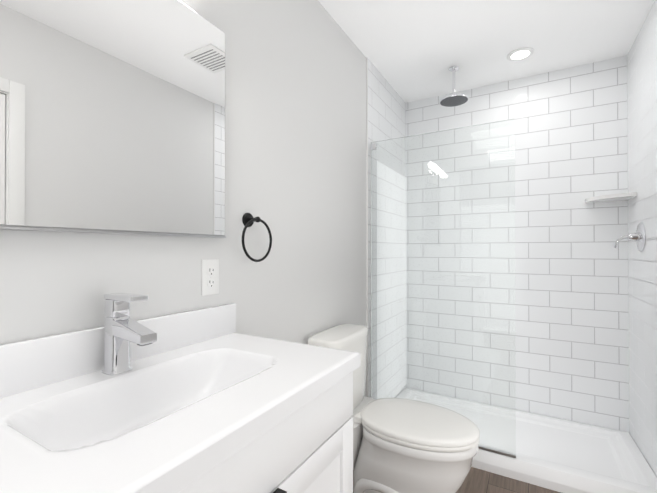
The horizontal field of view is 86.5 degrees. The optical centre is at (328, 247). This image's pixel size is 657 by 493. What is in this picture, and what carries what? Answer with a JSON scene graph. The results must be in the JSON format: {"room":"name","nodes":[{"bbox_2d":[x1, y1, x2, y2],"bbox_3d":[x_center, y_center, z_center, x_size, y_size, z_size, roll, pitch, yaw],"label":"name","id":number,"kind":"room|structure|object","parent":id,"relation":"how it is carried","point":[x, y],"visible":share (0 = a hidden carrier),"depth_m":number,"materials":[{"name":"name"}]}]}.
{"room":"bathroom","nodes":[
{"label":"bathroom","id":0,"kind":"room"},
{"bbox_2d":[0,0,365,396],"bbox_3d":[-0.665,-0.015,0.759,0.100,2.440,3.490,0,0,30],"label":"wall","id":1,"kind":"structure","parent":0,"point":[295,125],"depth_m":1.38,"materials":[{"name":"white paint"}]},
{"bbox_2d":[0,0,225,237],"bbox_3d":[-0.529,-0.377,0.864,0.033,0.684,0.703,0,0,30],"label":"mirror","id":2,"kind":"object","parent":1,"relation":"attached to","point":[112,116],"visible":0.96,"depth_m":0.84,"materials":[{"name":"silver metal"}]},
{"bbox_2d":[201,259,218,295],"bbox_3d":[-0.384,0.095,1.139,0.008,0.115,0.070,0,0,30],"label":"electrical outlet plate","id":3,"kind":"object","parent":1,"relation":"attached to","point":[209,276],"visible":1,"depth_m":1.13,"materials":[{"name":"white plastic"}]},
{"bbox_2d":[242,213,271,261],"bbox_3d":[-0.275,-0.039,1.279,0.060,0.182,0.160,0,0,30],"label":"towel ring","id":4,"kind":"object","parent":1,"relation":"attached to","point":[248,220],"visible":1,"depth_m":1.27,"materials":[{"name":"black metal"}]},
{"bbox_2d":[368,59,405,397],"bbox_3d":[0.429,-0.003,2.659,0.108,2.440,0.895,0,0,30],"label":"wall tile","id":5,"kind":"structure","parent":0,"point":[386,113],"depth_m":2.39,"materials":[{"name":"white tile"}]},
{"bbox_2d":[366,57,367,396],"bbox_3d":[0.878,-0.008,1.882,1.460,2.440,0.007,0,0,30],"label":"trim","id":6,"kind":"structure","parent":5,"relation":"attached to","point":[367,222],"depth_m":2.24,"materials":[{"name":"white paint"}]},
{"bbox_2d":[353,467,560,492],"bbox_3d":[0.234,1.255,0.751,1.660,0.100,4.385,0,0,30],"label":"floor","id":7,"kind":"structure","parent":0,"point":[476,480],"depth_m":1.78,"materials":[{"name":"brown wood"}]},
{"bbox_2d":[0,292,360,492],"bbox_3d":[-0.326,0.656,0.742,0.497,1.096,0.821,0,0,30],"label":"bathroom vanity","id":8,"kind":"object","parent":7,"relation":"on","point":[207,400],"visible":1,"depth_m":0.73,"materials":[{"name":"white ceramic"}]},
{"bbox_2d":[0,303,235,397],"bbox_3d":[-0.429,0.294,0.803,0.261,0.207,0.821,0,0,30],"label":"backsplash","id":9,"kind":"structure","parent":8,"relation":"attached to","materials":[{"name":"white stone"}]},
{"bbox_2d":[102,292,156,375],"bbox_3d":[-0.458,0.200,0.802,0.148,0.182,0.052,0,0,30],"label":"faucet","id":10,"kind":"object","parent":8,"relation":"on","point":[119,329],"depth_m":0.80,"materials":[{"name":"silver metal"}]},
{"bbox_2d":[308,324,479,492],"bbox_3d":[0.290,0.810,1.572,0.722,0.803,0.404,0,0,30],"label":"toilet","id":11,"kind":"object","parent":7,"relation":"on","point":[401,445],"visible":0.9,"depth_m":1.44,"materials":[{"name":"white ceramic"}]},
{"bbox_2d":[471,410,656,492],"bbox_3d":[1.078,1.169,2.223,1.440,0.090,0.788,0,0,30],"label":"shower pan","id":12,"kind":"object","parent":7,"relation":"on","point":[561,455],"visible":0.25,"depth_m":1.91,"materials":[{"name":"white plastic"}]},
{"bbox_2d":[370,119,515,457],"bbox_3d":[0.640,0.215,2.078,0.834,1.814,0.028,0,0,30],"label":"glass panel","id":13,"kind":"object","parent":12,"relation":"on","point":[443,329],"visible":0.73,"depth_m":2.04,"materials":[{"name":"clear glass"}]},
{"bbox_2d":[318,0,654,102],"bbox_3d":[0.234,-1.285,0.767,1.660,0.100,4.385,0,0,30],"label":"ceiling","id":14,"kind":"structure","parent":0,"point":[413,50],"depth_m":2.02,"materials":[{"name":"white paint"}]},
{"bbox_2d":[440,66,467,106],"bbox_3d":[0.854,-1.110,2.379,0.182,0.229,0.182,0,0,30],"label":"shower head","id":15,"kind":"object","parent":14,"relation":"hanging from","point":[453,99],"visible":1,"depth_m":2.37},
{"bbox_2d":[507,47,533,60],"bbox_3d":[1.213,-1.222,2.208,0.149,0.008,0.149,0,0,30],"label":"recessed light","id":16,"kind":"object","parent":14,"relation":"in","point":[519,54],"visible":1,"depth_m":2.20,"materials":[{"name":"white plastic"}]},
{"bbox_2d":[405,55,628,431],"bbox_3d":[1.300,-0.003,2.618,1.444,2.440,0.100,0,0,30],"label":"wall tile","id":17,"kind":"structure","parent":0,"point":[571,289],"depth_m":2.37,"materials":[{"name":"white tile"}]},
{"bbox_2d":[585,192,636,202],"bbox_3d":[1.749,-0.312,2.176,0.220,0.022,0.220,0,0,30],"label":"corner shelf","id":18,"kind":"object","parent":17,"relation":"attached to","point":[617,197],"visible":0.98,"depth_m":2.13,"materials":[{"name":"white ceramic"}]},
{"bbox_2d":[627,0,656,476],"bbox_3d":[1.775,-0.008,1.887,0.108,2.440,0.895,0,0,30],"label":"wall tile","id":19,"kind":"structure","parent":0,"point":[642,145],"depth_m":1.91,"materials":[{"name":"white tile"}]},
{"bbox_2d":[614,222,645,251],"bbox_3d":[1.694,-0.060,1.978,0.123,0.164,0.164,0,0,30],"label":"shower valve","id":20,"kind":"object","parent":19,"relation":"attached to","point":[638,237],"visible":0.96,"depth_m":1.94,"materials":[{"name":"silver metal"}]}
]}

